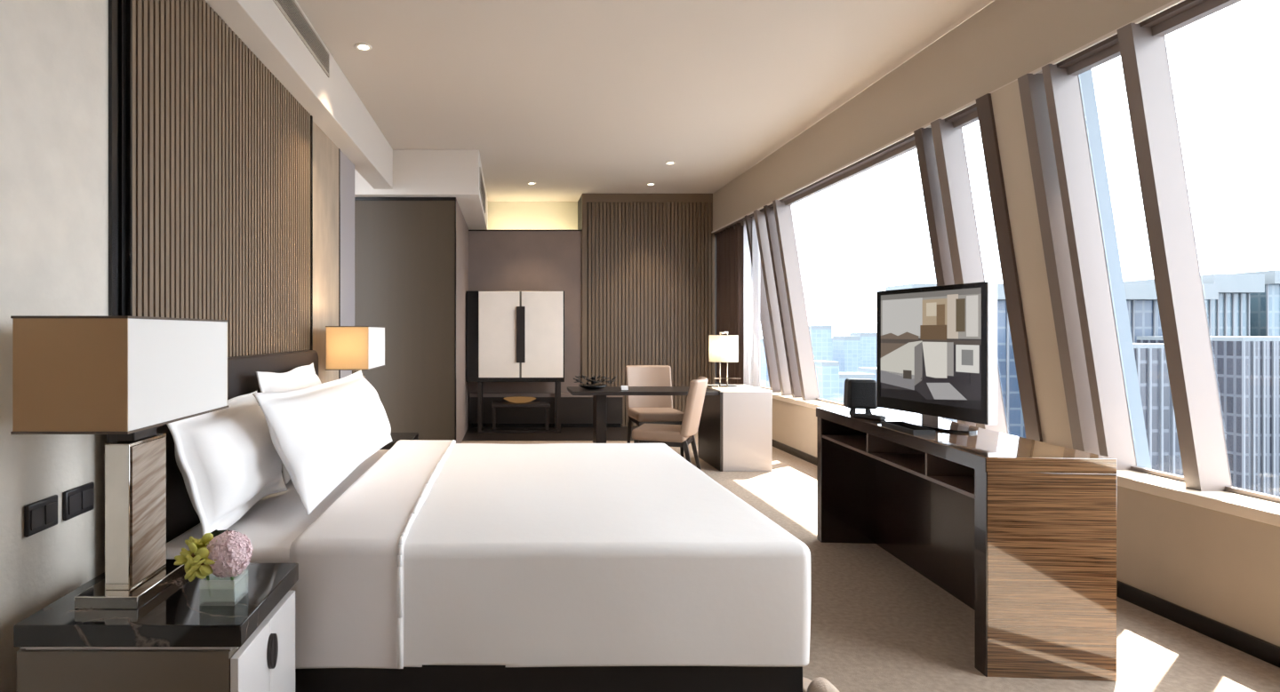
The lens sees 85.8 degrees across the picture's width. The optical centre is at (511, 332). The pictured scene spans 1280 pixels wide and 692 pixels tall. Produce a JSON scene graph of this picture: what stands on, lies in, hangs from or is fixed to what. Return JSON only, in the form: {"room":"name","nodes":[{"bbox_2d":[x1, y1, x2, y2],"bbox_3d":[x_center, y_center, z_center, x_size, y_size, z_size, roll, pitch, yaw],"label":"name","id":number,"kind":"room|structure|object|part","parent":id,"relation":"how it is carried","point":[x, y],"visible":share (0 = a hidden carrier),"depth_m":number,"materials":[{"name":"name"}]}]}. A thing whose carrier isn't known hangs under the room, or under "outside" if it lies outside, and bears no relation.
{"room":"hotel room","nodes":[
{"label":"hotel room","id":0,"kind":"room"},
{"bbox_2d":[0,0,108,691],"bbox_3d":[-1.425,-0.280,1.690,0.250,2.960,7.780,0,0,0],"label":"wall","id":1,"kind":"structure","parent":0,"point":[54,53],"depth_m":1.90,"materials":[{"name":"grey paint"}]},
{"bbox_2d":[24,495,58,537],"bbox_3d":[-1.292,0.505,1.863,0.015,0.086,0.125,0,0,0],"label":"wall socket","id":2,"kind":"object","parent":1,"relation":"attached to","point":[40,516],"visible":1,"depth_m":1.85,"materials":[{"name":"grey plastic"}]},
{"bbox_2d":[63,481,94,520],"bbox_3d":[-1.292,0.505,2.022,0.015,0.086,0.135,0,0,0],"label":"light switch","id":3,"kind":"object","parent":1,"relation":"attached to","point":[79,500],"visible":1,"depth_m":2.01,"materials":[{"name":"grey plastic"}]},
{"bbox_2d":[108,0,126,315],"bbox_3d":[-1.290,-0.089,2.212,0.020,2.578,0.065,0,0,0],"label":"trim","id":4,"kind":"structure","parent":1,"relation":"attached to","point":[116,8],"depth_m":2.21,"materials":[{"name":"black paint"}]},
{"bbox_2d":[126,0,312,357],"bbox_3d":[-1.283,-0.089,3.279,0.034,2.578,2.067,0,0,0],"label":"left wall slats","id":5,"kind":"structure","parent":1,"relation":"attached to","point":[220,151],"depth_m":2.86,"materials":[{"name":"brown wood"}]},
{"bbox_2d":[312,120,338,383],"bbox_3d":[-1.295,-0.089,4.686,0.010,2.578,0.748,0,0,0],"label":"wall panel","id":6,"kind":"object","parent":1,"relation":"attached to","point":[325,153],"depth_m":4.66,"materials":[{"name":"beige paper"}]},
{"bbox_2d":[338,148,340,379],"bbox_3d":[-1.293,-0.089,5.072,0.014,2.578,0.025,0,0,0],"label":"trim","id":7,"kind":"structure","parent":1,"relation":"attached to","point":[339,148],"depth_m":5.06,"materials":[{"name":"black paint"}]},
{"bbox_2d":[340,150,354,378],"bbox_3d":[-1.295,-0.089,5.332,0.010,2.578,0.495,0,0,0],"label":"trim","id":8,"kind":"structure","parent":1,"relation":"attached to","point":[347,166],"depth_m":5.31,"materials":[{"name":"grey paint"}]},
{"bbox_2d":[205,0,392,189],"bbox_3d":[-1.228,-1.569,2.150,0.183,0.382,8.700,0,0,0],"label":"ceiling","id":9,"kind":"structure","parent":0,"point":[333,104],"depth_m":4.01,"materials":[{"name":"beige paint"}]},
{"bbox_2d":[272,0,329,77],"bbox_3d":[-1.134,-1.657,3.200,0.012,0.145,2.000,0,0,0],"label":"ceiling vent","id":10,"kind":"object","parent":9,"relation":"in","point":[290,9],"visible":1,"depth_m":3.72,"materials":[{"name":"grey metal"}]},
{"bbox_2d":[354,197,468,443],"bbox_3d":[-1.495,-0.061,7.603,1.910,2.522,1.995,0,0,0],"label":"wall","id":11,"kind":"structure","parent":0,"point":[412,253],"depth_m":6.62,"materials":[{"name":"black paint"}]},
{"bbox_2d":[468,230,582,231],"bbox_3d":[0.179,-1.298,8.639,1.442,0.015,0.102,0,0,0],"label":"trim","id":12,"kind":"structure","parent":11,"relation":"attached to","point":[468,230],"depth_m":8.59,"materials":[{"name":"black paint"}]},
{"bbox_2d":[354,149,487,230],"bbox_3d":[-1.380,-1.542,7.750,2.140,0.435,2.500,0,0,0],"label":"ceiling","id":13,"kind":"structure","parent":0,"point":[416,172],"depth_m":6.50,"materials":[{"name":"beige paint"}]},
{"bbox_2d":[479,167,485,213],"bbox_3d":[-0.307,-1.510,7.270,0.012,0.220,1.300,0,0,0],"label":"ceiling vent","id":14,"kind":"object","parent":13,"relation":"in","point":[481,182],"visible":0.99,"depth_m":7.08,"materials":[{"name":"grey"}]},
{"bbox_2d":[468,231,582,426],"bbox_3d":[0.179,-0.045,8.640,1.442,2.490,0.080,0,0,0],"label":"wall panel","id":15,"kind":"object","parent":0,"point":[498,260],"visible":0.57,"depth_m":8.60,"materials":[{"name":"beige fabric"}]},
{"bbox_2d":[488,201,577,230],"bbox_3d":[0.300,-0.280,9.200,5.800,2.960,0.200,0,0,0],"label":"wall","id":16,"kind":"structure","parent":0,"point":[501,215],"depth_m":9.10,"materials":[{"name":"beige paint"}]},
{"bbox_2d":[296,0,994,201],"bbox_3d":[0.300,-1.835,3.550,5.800,0.150,11.500,0,0,0],"label":"ceiling","id":17,"kind":"structure","parent":0,"point":[572,99],"depth_m":4.62,"materials":[{"name":"beige paint"}]},
{"bbox_2d":[354,42,372,50],"bbox_3d":[-0.907,-1.754,4.154,0.104,0.011,0.104,0,0,0],"label":"recessed light","id":18,"kind":"object","parent":17,"relation":"in","point":[363,46],"visible":1,"depth_m":4.14,"materials":[{"name":"white"}]},
{"bbox_2d":[664,161,675,164],"bbox_3d":[1.649,-1.754,7.003,0.104,0.011,0.104,0,0,0],"label":"recessed light","id":19,"kind":"object","parent":17,"relation":"in","point":[666,163],"visible":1,"depth_m":6.99,"materials":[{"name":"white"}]},
{"bbox_2d":[577,193,726,426],"bbox_3d":[1.925,-0.280,8.834,2.050,2.960,0.532,0,0,0],"label":"far wall slats","id":20,"kind":"structure","parent":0,"point":[649,260],"depth_m":8.57,"materials":[{"name":"brown wood"}]},
{"bbox_2d":[461,426,1279,691],"bbox_3d":[0.300,1.298,3.550,5.800,0.204,11.500,0,0,0],"label":"floor","id":21,"kind":"structure","parent":0,"point":[877,624],"depth_m":2.72,"materials":[{"name":"beige carpet"}]},
{"bbox_2d":[13,563,298,691],"bbox_3d":[-0.915,0.950,1.832,0.548,0.500,0.440,0,0,0],"label":"nightstand","id":22,"kind":"object","parent":21,"relation":"on","point":[184,639],"visible":0.89,"depth_m":1.62,"materials":[{"name":"brown paint"}]},
{"bbox_2d":[10,315,228,609],"bbox_3d":[-1.020,0.331,1.840,0.270,0.738,0.559,0,0,0],"label":"table lamp","id":23,"kind":"object","parent":22,"relation":"on","point":[126,377],"visible":0.98,"depth_m":1.71,"materials":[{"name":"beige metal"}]},
{"bbox_3d":[-1.020,0.099,1.840,0.265,0.274,0.554,0,0,0],"label":"lamp shade","id":24,"kind":"part","parent":23,"relation":"part of","materials":[{"name":"beige fabric"}]},
{"bbox_3d":[-0.986,0.479,1.841,0.004,0.362,0.170,0,0,0],"label":"onyx panel","id":25,"kind":"part","parent":23,"relation":"part of","materials":[{"name":"stone"}]},
{"bbox_3d":[-0.918,0.761,1.832,0.522,0.017,0.420,0,0,0],"label":"trim","id":26,"kind":"part","parent":22,"relation":"part of","materials":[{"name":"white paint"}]},
{"bbox_3d":[-0.663,0.976,1.724,0.020,0.388,0.212,0,0,0],"label":"door","id":27,"kind":"part","parent":22,"relation":"part of","materials":[{"name":"white paint"}]},
{"bbox_3d":[-0.647,0.865,1.818,0.012,0.092,0.024,0,0,0],"label":"handle","id":28,"kind":"part","parent":22,"relation":"part of","materials":[{"name":"brown metal"}]},
{"bbox_3d":[-0.647,0.865,1.846,0.012,0.092,0.024,0,0,0],"label":"handle","id":29,"kind":"part","parent":22,"relation":"part of","materials":[{"name":"brown metal"}]},
{"bbox_3d":[-0.663,0.976,1.940,0.020,0.388,0.212,0,0,0],"label":"door","id":30,"kind":"part","parent":22,"relation":"part of","materials":[{"name":"white paint"}]},
{"bbox_3d":[-0.752,0.668,1.772,0.090,0.064,0.090,0,0,0],"label":"glass vase","id":31,"kind":"object","parent":22,"relation":"on","visible":0},
{"bbox_2d":[174,533,216,597],"bbox_3d":[-0.812,0.606,1.751,0.124,0.160,0.078,0,0,0],"label":"orchid","id":32,"kind":"object","parent":31,"relation":"in","point":[196,563],"visible":0.98,"depth_m":1.73,"materials":[{"name":"green plant"}]},
{"bbox_3d":[-0.795,0.640,1.759,0.044,0.093,0.009,0,0,23],"label":"stem","id":33,"kind":"part","parent":32,"relation":"part of","materials":[{"name":"green"}]},
{"bbox_2d":[206,529,253,592],"bbox_3d":[-0.756,0.604,1.780,0.150,0.163,0.131,0,0,0],"label":"hydrangea","id":34,"kind":"object","parent":31,"relation":"in","point":[232,550],"visible":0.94,"depth_m":1.74,"materials":[{"name":"pink plant"}]},
{"bbox_3d":[-0.736,0.650,1.780,0.023,0.072,0.009,0,0,-40],"label":"stem","id":35,"kind":"part","parent":34,"relation":"part of","materials":[{"name":"green"}]},
{"bbox_2d":[379,432,418,449],"bbox_3d":[-0.915,0.950,4.490,0.548,0.500,0.440,0,0,0],"label":"nightstand","id":36,"kind":"object","parent":21,"relation":"on","point":[396,437],"visible":0.03,"depth_m":4.49,"materials":[{"name":"brown paint"}]},
{"bbox_2d":[325,326,385,378],"bbox_3d":[-1.020,0.331,4.480,0.270,0.738,0.559,0,0,0],"label":"table lamp","id":37,"kind":"object","parent":36,"relation":"on","point":[354,348],"visible":0.7,"depth_m":4.20,"materials":[{"name":"white"}]},
{"bbox_2d":[106,350,802,691],"bbox_3d":[-0.159,0.655,3.160,2.207,1.090,2.120,0,0,0],"label":"bed","id":38,"kind":"object","parent":21,"relation":"on","point":[277,520],"visible":0.02,"depth_m":2.18,"materials":[{"name":"white fabric"}]},
{"bbox_3d":[-1.231,0.655,3.160,0.062,1.090,2.120,0,0,0],"label":"headboard","id":39,"kind":"part","parent":38,"relation":"part of","materials":[{"name":"black leather"}]},
{"bbox_2d":[166,391,287,535],"bbox_3d":[-1.059,0.479,2.585,0.241,0.442,0.800,0,0,0],"label":"pillow","id":40,"kind":"object","parent":38,"relation":"on","point":[228,460],"visible":0.86,"depth_m":2.36,"materials":[{"name":"white fabric"}]},
{"bbox_3d":[-0.145,0.855,3.160,2.093,0.294,1.943,0,0,0],"label":"mattress","id":41,"kind":"part","parent":38,"relation":"part of","materials":[{"name":"white"}]},
{"bbox_2d":[256,362,321,484],"bbox_3d":[-1.073,0.427,3.460,0.202,0.505,0.884,0,0,-2],"label":"pillow","id":42,"kind":"object","parent":38,"relation":"on","point":[302,377],"visible":0.27,"depth_m":3.29,"materials":[{"name":"white fabric"}]},
{"bbox_2d":[252,369,392,515],"bbox_3d":[-0.842,0.451,3.330,0.294,0.458,1.744,0,0,-1],"label":"pillow","id":43,"kind":"object","parent":38,"relation":"on","point":[321,434],"visible":1,"depth_m":2.78,"materials":[{"name":"white fabric"}]},
{"bbox_2d":[288,440,809,669],"bbox_3d":[0.131,0.860,3.160,1.676,0.410,2.070,0,0,0],"label":"duvet","id":44,"kind":"object","parent":38,"relation":"on","point":[443,553],"visible":1,"depth_m":2.15,"materials":[{"name":"white fabric"}]},
{"bbox_2d":[466,291,564,432],"bbox_3d":[0.050,0.355,8.200,1.163,1.690,0.500,0,0,0],"label":"bar cabinet","id":45,"kind":"object","parent":21,"relation":"on","point":[512,336],"visible":1,"depth_m":7.98,"materials":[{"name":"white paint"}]},
{"bbox_3d":[-0.374,0.895,8.030,0.044,0.610,0.040,0,0,0],"label":"leg","id":46,"kind":"part","parent":45,"relation":"part of","materials":[{"name":"black wood"}]},
{"bbox_3d":[-0.374,0.895,8.420,0.044,0.610,0.040,0,0,0],"label":"leg","id":47,"kind":"part","parent":45,"relation":"part of","materials":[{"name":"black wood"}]},
{"bbox_3d":[-0.143,0.026,7.989,0.483,1.021,0.021,0,0,0],"label":"door","id":48,"kind":"part","parent":45,"relation":"part of","materials":[{"name":"paint"}]},
{"bbox_3d":[0.113,0.026,7.963,0.100,0.663,0.027,0,0,0],"label":"handle","id":49,"kind":"part","parent":45,"relation":"part of","materials":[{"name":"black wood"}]},
{"bbox_3d":[0.369,0.026,7.989,0.493,1.021,0.021,0,0,0],"label":"door","id":50,"kind":"part","parent":45,"relation":"part of","materials":[{"name":"paint"}]},
{"bbox_3d":[0.568,0.895,8.420,0.044,0.610,0.040,0,0,0],"label":"leg","id":51,"kind":"part","parent":45,"relation":"part of","materials":[{"name":"black wood"}]},
{"bbox_3d":[0.568,0.895,8.030,0.044,0.610,0.040,0,0,0],"label":"leg","id":52,"kind":"part","parent":45,"relation":"part of","materials":[{"name":"black wood"}]},
{"bbox_2d":[491,401,550,430],"bbox_3d":[0.116,1.028,8.205,0.695,0.345,0.270,0,0,0],"label":"stool","id":53,"kind":"object","parent":21,"relation":"on","point":[495,404],"visible":0.95,"depth_m":8.08,"materials":[{"name":"black wood"}]},
{"bbox_3d":[-0.205,1.050,8.096,0.032,0.300,0.032,0,0,0],"label":"leg","id":54,"kind":"part","parent":53,"relation":"part of","materials":[{"name":"black wood"}]},
{"bbox_2d":[503,396,535,403],"bbox_3d":[0.105,0.828,8.200,0.400,0.055,0.400,0,0,0],"label":"dish","id":55,"kind":"object","parent":53,"relation":"on","point":[517,399],"visible":1,"depth_m":8.18,"materials":[{"name":"brown metal"}]},
{"bbox_3d":[0.116,0.877,8.205,0.695,0.045,0.270,0,0,0],"label":"seat","id":56,"kind":"part","parent":53,"relation":"part of","materials":[{"name":"wood"}]},
{"bbox_3d":[0.437,1.050,8.096,0.032,0.300,0.032,0,0,0],"label":"leg","id":57,"kind":"part","parent":53,"relation":"part of","materials":[{"name":"black wood"}]},
{"bbox_2d":[469,392,623,427],"bbox_3d":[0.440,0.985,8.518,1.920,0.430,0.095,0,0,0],"label":"console table","id":58,"kind":"object","parent":21,"relation":"on","point":[576,411],"visible":0.77,"depth_m":8.49,"materials":[{"name":"black wood"}]},
{"bbox_2d":[624,365,683,456],"bbox_3d":[1.426,0.772,6.772,0.472,0.855,0.605,0,0,-3],"label":"desk chair","id":59,"kind":"object","parent":21,"relation":"on","point":[642,410],"visible":0.83,"depth_m":6.92,"materials":[{"name":"brown leather"}]},
{"bbox_3d":[1.217,1.020,6.934,0.040,0.360,0.112,0,0,-3],"label":"leg","id":60,"kind":"part","parent":59,"relation":"part of","materials":[{"name":"black wood"}]},
{"bbox_3d":[1.415,0.580,6.974,0.470,0.470,0.200,0,0,-3],"label":"backrest","id":61,"kind":"part","parent":59,"relation":"part of","materials":[{"name":"brown leather"}]},
{"bbox_3d":[1.431,0.876,6.710,0.430,0.037,0.430,0,0,-3],"label":"seat frame","id":62,"kind":"part","parent":59,"relation":"part of","materials":[{"name":"black wood"}]},
{"bbox_3d":[1.431,0.815,6.695,0.472,0.092,0.450,0,0,-3],"label":"seat","id":63,"kind":"part","parent":59,"relation":"part of","materials":[{"name":"fabric"}]},
{"bbox_3d":[1.643,1.028,6.518,0.040,0.345,0.048,0,0,-3],"label":"leg","id":64,"kind":"part","parent":59,"relation":"part of","materials":[{"name":"black wood"}]},
{"bbox_2d":[567,384,772,471],"bbox_3d":[1.389,0.852,6.155,1.718,0.697,0.690,0,0,0],"label":"desk","id":65,"kind":"object","parent":21,"relation":"on","point":[735,429],"visible":0.8,"depth_m":5.81,"materials":[{"name":"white wood"}]},
{"bbox_2d":[572,375,615,389],"bbox_3d":[0.746,0.452,6.124,0.371,0.124,0.269,0,0,-31],"label":"potted plant","id":66,"kind":"object","parent":65,"relation":"on","point":[593,386],"visible":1,"depth_m":6.10,"materials":[{"name":"black plant"}]},
{"bbox_3d":[0.805,0.874,6.140,0.090,0.653,0.240,0,0,0],"label":"leg","id":67,"kind":"part","parent":65,"relation":"part of","materials":[{"name":"black wood"}]},
{"bbox_2d":[620,385,628,391],"bbox_3d":[1.000,0.492,5.950,0.064,0.045,0.036,0,0,0],"label":"card holder","id":68,"kind":"object","parent":65,"relation":"on","point":[623,388],"visible":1,"depth_m":5.95,"materials":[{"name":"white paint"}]},
{"bbox_2d":[707,331,740,388],"bbox_3d":[1.944,0.248,6.150,0.280,0.509,0.256,0,0,0],"label":"desk lamp","id":69,"kind":"object","parent":65,"relation":"on","point":[722,348],"visible":1,"depth_m":6.05,"materials":[{"name":"white fabric"}]},
{"bbox_3d":[1.901,0.246,6.150,0.012,0.486,0.012,0,0,0],"label":"post","id":70,"kind":"part","parent":69,"relation":"part of","materials":[{"name":"silver metal"}]},
{"bbox_3d":[1.934,0.148,6.150,0.256,0.240,0.256,0,0,0],"label":"lamp shade","id":71,"kind":"part","parent":69,"relation":"part of","materials":[{"name":"fabric"}]},
{"bbox_3d":[1.967,0.246,6.150,0.012,0.486,0.012,0,0,0],"label":"post","id":72,"kind":"part","parent":69,"relation":"part of","materials":[{"name":"silver metal"}]},
{"bbox_2d":[632,376,707,471],"bbox_3d":[1.315,0.785,5.532,0.568,0.829,0.444,0,0,23],"label":"desk chair","id":73,"kind":"object","parent":21,"relation":"on","point":[671,436],"visible":0.94,"depth_m":5.34,"materials":[{"name":"brown leather"}]},
{"bbox_3d":[1.249,0.826,5.560,0.424,0.090,0.444,0,0,23],"label":"seat","id":74,"kind":"part","parent":73,"relation":"part of","materials":[{"name":"brown leather"}]},
{"bbox_3d":[1.261,0.886,5.554,0.404,0.036,0.404,0,0,23],"label":"seat frame","id":75,"kind":"part","parent":73,"relation":"part of","materials":[{"name":"black wood"}]},
{"bbox_3d":[1.393,1.025,5.294,0.105,0.349,0.038,0,0,23],"label":"leg","id":76,"kind":"part","parent":73,"relation":"part of","materials":[{"name":"black wood"}]},
{"bbox_3d":[1.490,0.599,5.457,0.188,0.456,0.442,0,0,23],"label":"backrest","id":77,"kind":"part","parent":73,"relation":"part of","materials":[{"name":"brown leather"}]},
{"bbox_3d":[1.540,1.025,5.640,0.105,0.349,0.038,0,0,23],"label":"leg","id":78,"kind":"part","parent":73,"relation":"part of","materials":[{"name":"black wood"}]},
{"bbox_2d":[802,677,839,691],"bbox_3d":[1.012,1.165,2.190,0.094,0.071,0.268,0,0,-9],"label":"slipper","id":79,"kind":"object","parent":21,"relation":"on","point":[820,684],"visible":0.77,"depth_m":2.18,"materials":[{"name":"beige fabric"}]},
{"bbox_2d":[816,408,1116,681],"bbox_3d":[1.922,0.818,3.115,0.431,0.765,1.565,0,0,4],"label":"console","id":80,"kind":"object","parent":21,"relation":"on","point":[1020,532],"visible":0.97,"depth_m":2.35,"materials":[{"name":"brown wood"}]},
{"bbox_3d":[1.981,0.844,3.864,0.424,0.713,0.062,0,0,4],"label":"panel","id":81,"kind":"part","parent":80,"relation":"part of","materials":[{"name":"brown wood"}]},
{"bbox_2d":[843,378,877,414],"bbox_3d":[1.870,0.343,3.614,0.150,0.185,0.117,0,0,14],"label":"speaker","id":82,"kind":"object","parent":80,"relation":"on","point":[859,393],"visible":0.94,"depth_m":3.56},
{"bbox_2d":[850,382,875,407],"bbox_3d":[1.857,0.329,3.562,0.120,0.132,0.010,0,0,14],"label":"grille","id":83,"kind":"object","parent":82,"relation":"attached to","point":[862,394],"depth_m":3.56,"materials":[{"name":"black fabric"}]},
{"bbox_2d":[853,413,885,420],"bbox_3d":[1.804,0.424,3.402,0.044,0.022,0.150,0,0,-25],"label":"remote control","id":84,"kind":"object","parent":80,"relation":"on","point":[855,415],"visible":1,"depth_m":3.38,"materials":[{"name":"black plastic"}]},
{"bbox_2d":[822,435,974,498],"bbox_3d":[1.918,0.593,3.115,0.400,0.015,1.441,0,0,4],"label":"shelf","id":85,"kind":"object","parent":80,"relation":"attached to","point":[912,461],"depth_m":3.06,"materials":[{"name":"brown wood"}]},
{"bbox_2d":[880,421,935,435],"bbox_3d":[1.760,0.425,3.004,0.090,0.020,0.290,0,0,4],"label":"tray","id":86,"kind":"object","parent":80,"relation":"on","point":[900,426],"visible":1,"depth_m":2.98,"materials":[{"name":"black plastic"}]},
{"bbox_3d":[2.026,0.900,3.107,0.025,0.600,1.441,0,0,4],"label":"panel","id":87,"kind":"part","parent":80,"relation":"part of","materials":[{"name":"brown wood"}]},
{"bbox_2d":[876,281,997,433],"bbox_3d":[1.954,0.114,3.095,0.180,0.642,0.675,0,0,-8],"label":"television","id":88,"kind":"object","parent":80,"relation":"on","point":[937,346],"visible":0.98,"depth_m":3.01,"materials":[{"name":"black plastic"}]},
{"bbox_3d":[1.871,0.844,2.365,0.424,0.713,0.062,0,0,4],"label":"panel","id":89,"kind":"part","parent":80,"relation":"part of","materials":[{"name":"brown wood"}]},
{"bbox_2d":[712,0,1173,231],"bbox_3d":[2.640,-1.512,3.200,0.160,0.495,10.800,0,0,0],"label":"ceiling bulkhead","id":90,"kind":"structure","parent":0,"point":[1005,41],"depth_m":4.06,"materials":[{"name":"beige paint"}]},
{"bbox_2d":[716,223,743,384],"bbox_3d":[2.630,-0.317,8.070,0.103,1.893,0.900,0,0,0],"label":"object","id":91,"kind":"object","parent":90,"relation":"hanging from","point":[730,241],"visible":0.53,"depth_m":7.97,"materials":[{"name":"brown wood"}]},
{"bbox_2d":[743,216,759,388],"bbox_3d":[2.639,-0.317,7.400,0.081,1.893,0.360,0,0,0],"label":"sheer curtain","id":92,"kind":"object","parent":90,"relation":"hanging from","point":[751,271],"visible":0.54,"depth_m":7.36,"materials":[{"name":"white fabric"}]},
{"bbox_2d":[711,0,1184,233],"bbox_3d":[2.554,-1.269,3.200,0.012,0.016,10.800,0,0,0],"label":"trim","id":93,"kind":"structure","parent":90,"relation":"attached to","point":[1173,3],"depth_m":3.56,"materials":[{"name":"beige paint"}]},
{"bbox_2d":[772,399,1279,647],"bbox_3d":[2.880,0.948,3.450,0.240,0.505,11.300,0,0,0],"label":"wall","id":94,"kind":"structure","parent":0,"point":[1223,568],"depth_m":2.73,"materials":[{"name":"beige paint"}]},
{"bbox_2d":[713,200,819,400],"bbox_3d":[2.739,-0.307,7.750,0.433,1.915,2.600,0,0,0],"label":"window","id":95,"kind":"structure","parent":94,"relation":"in","point":[783,313],"depth_m":6.72,"materials":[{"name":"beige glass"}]},
{"bbox_2d":[780,119,1007,434],"bbox_3d":[2.744,-0.307,5.225,0.423,1.915,2.450,0,0,0],"label":"window","id":96,"kind":"structure","parent":94,"relation":"in","point":[940,148],"depth_m":4.06,"materials":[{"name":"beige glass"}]},
{"bbox_3d":[2.930,0.640,5.350,0.027,0.020,2.200,0,0,0],"label":"rail","id":97,"kind":"part","parent":96,"relation":"part of","materials":[{"name":"beige metal"}]},
{"bbox_3d":[2.640,-1.232,5.350,0.050,0.043,2.200,0,0,0],"label":"head rail","id":98,"kind":"part","parent":96,"relation":"part of","materials":[{"name":"beige metal"}]},
{"bbox_2d":[944,104,978,127],"bbox_3d":[2.762,-0.307,3.835,0.388,1.915,0.330,0,0,0],"label":"window frame","id":99,"kind":"structure","parent":94,"relation":"in","point":[968,116],"depth_m":3.89,"materials":[{"name":"brown metal"}]},
{"bbox_3d":[2.640,-1.232,3.835,0.050,0.043,0.330,0,0,0],"label":"head rail","id":100,"kind":"part","parent":99,"relation":"part of","materials":[{"name":"beige metal"}]},
{"bbox_2d":[760,387,1279,527],"bbox_3d":[2.885,0.672,3.450,0.290,0.045,11.300,0,0,0],"label":"windowsill","id":101,"kind":"object","parent":94,"relation":"on","point":[1237,505],"depth_m":2.74,"materials":[{"name":"beige stone"}]},
{"bbox_2d":[975,64,1136,470],"bbox_3d":[2.739,-0.307,3.425,0.433,1.915,0.490,0,0,0],"label":"column","id":102,"kind":"structure","parent":101,"relation":"on","point":[1034,135],"depth_m":3.30,"materials":[{"name":"beige paint"}]},
{"bbox_2d":[772,440,1279,668],"bbox_3d":[2.753,1.165,3.450,0.014,0.070,11.300,0,0,0],"label":"baseboard","id":103,"kind":"structure","parent":94,"relation":"attached to","point":[1260,649],"depth_m":2.72,"materials":[{"name":"black paint"}]},
{"bbox_2d":[1056,23,1231,491],"bbox_3d":[2.779,-0.307,2.987,0.492,1.915,0.455,0,0,0],"label":"window","id":104,"kind":"structure","parent":94,"relation":"in","point":[1144,56],"depth_m":2.76,"materials":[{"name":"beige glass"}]},
{"bbox_3d":[2.640,-1.232,3.002,0.050,0.043,0.355,0,0,0],"label":"head rail","id":105,"kind":"part","parent":104,"relation":"part of","materials":[{"name":"beige metal"}]},
{"bbox_3d":[2.930,0.640,3.002,0.027,0.020,0.355,0,0,0],"label":"rail","id":106,"kind":"part","parent":104,"relation":"part of","materials":[{"name":"beige metal"}]},
{"bbox_2d":[1139,0,1279,503],"bbox_3d":[2.744,-0.307,1.820,0.423,1.915,1.880,0,0,0],"label":"window","id":107,"kind":"structure","parent":94,"relation":"in","point":[1186,12],"depth_m":2.63,"materials":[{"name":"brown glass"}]},
{"bbox_3d":[2.640,-1.232,1.855,0.050,0.043,1.810,0,0,0],"label":"head rail","id":108,"kind":"part","parent":107,"relation":"part of","materials":[{"name":"beige metal"}]},
{"bbox_3d":[2.930,0.640,1.855,0.027,0.020,1.810,0,0,0],"label":"rail","id":109,"kind":"part","parent":107,"relation":"part of","materials":[{"name":"beige metal"}]},
{"label":"outside","id":110,"kind":"structure","parent":0,"visible":0},
{"bbox_3d":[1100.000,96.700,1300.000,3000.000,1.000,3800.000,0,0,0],"label":"ground","id":111,"kind":"structure","parent":110,"visible":0},
{"bbox_2d":[760,338,769,387],"bbox_3d":[361.184,52.505,915.000,42.632,87.390,30.000,0,0,0],"label":"office tower","id":112,"kind":"structure","parent":111,"relation":"on","point":[764,372],"depth_m":911.10,"materials":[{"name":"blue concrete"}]},
{"bbox_2d":[808,325,831,361],"bbox_3d":[340.303,44.419,755.000,22.395,103.561,30.000,0,0,0],"label":"office tower","id":113,"kind":"structure","parent":111,"relation":"on","point":[820,335],"depth_m":740.00,"materials":[{"name":"blue glass"}]},
{"bbox_2d":[814,360,839,402],"bbox_3d":[236.513,59.100,515.000,12.500,74.200,30.000,0,0,0],"label":"office tower","id":114,"kind":"structure","parent":111,"relation":"on","point":[827,372],"depth_m":499.98,"materials":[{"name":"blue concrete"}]},
{"bbox_2d":[832,336,860,372],"bbox_3d":[414.316,50.495,835.000,19.421,91.410,30.000,0,0,0],"label":"office tower","id":115,"kind":"structure","parent":111,"relation":"on","point":[846,349],"depth_m":819.90,"materials":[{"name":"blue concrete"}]},
{"bbox_2d":[839,372,875,403],"bbox_3d":[287.000,65.578,575.000,30.211,61.244,30.000,0,0,0],"label":"office tower","id":116,"kind":"structure","parent":111,"relation":"on","point":[843,376],"depth_m":559.95,"materials":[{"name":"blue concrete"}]},
{"bbox_2d":[850,332,876,367],"bbox_3d":[538.158,48.389,1015.000,42.105,95.621,30.000,0,0,0],"label":"office tower","id":117,"kind":"structure","parent":111,"relation":"on","point":[868,340],"depth_m":999.92,"materials":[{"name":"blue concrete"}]},
{"bbox_2d":[857,367,879,407],"bbox_3d":[345.395,64.458,615.000,43.421,63.484,30.000,0,0,0],"label":"office tower","id":118,"kind":"structure","parent":111,"relation":"on","point":[862,370],"depth_m":614.23,"materials":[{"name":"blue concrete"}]},
{"bbox_2d":[885,283,1218,438],"bbox_3d":[119.408,42.847,150.750,65.932,106.705,10.500,0,0,0],"label":"office tower","id":119,"kind":"structure","parent":111,"relation":"on","point":[1141,300],"depth_m":150.01,"materials":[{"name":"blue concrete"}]},
{"bbox_2d":[1132,343,1183,476],"bbox_3d":[94.408,48.984,105.850,14.136,94.432,12.300,0,0,0],"label":"office tower","id":120,"kind":"structure","parent":111,"relation":"on","point":[1150,359],"depth_m":100.00,"materials":[{"name":"grey glass"}]},
{"bbox_2d":[1123,273,1264,336],"bbox_3d":[158.487,41.758,168.500,11.063,108.884,43.000,0,0,0],"label":"office tower","id":121,"kind":"structure","parent":111,"relation":"on","point":[1228,316],"depth_m":149.75,"materials":[{"name":"grey concrete"}]},
{"bbox_2d":[1136,336,1279,496],"bbox_3d":[143.463,48.522,127.850,31.683,95.355,20.300,0,0,0],"label":"office tower","id":122,"kind":"structure","parent":111,"relation":"on","point":[1247,369],"depth_m":118.00,"materials":[{"name":"grey glass"}]},
{"bbox_2d":[1237,270,1279,336],"bbox_3d":[183.500,41.200,171.000,27.800,110.000,42.000,0,0,0],"label":"office tower","id":123,"kind":"structure","parent":111,"relation":"on","point":[1264,307],"depth_m":152.00,"materials":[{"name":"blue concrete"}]}
]}

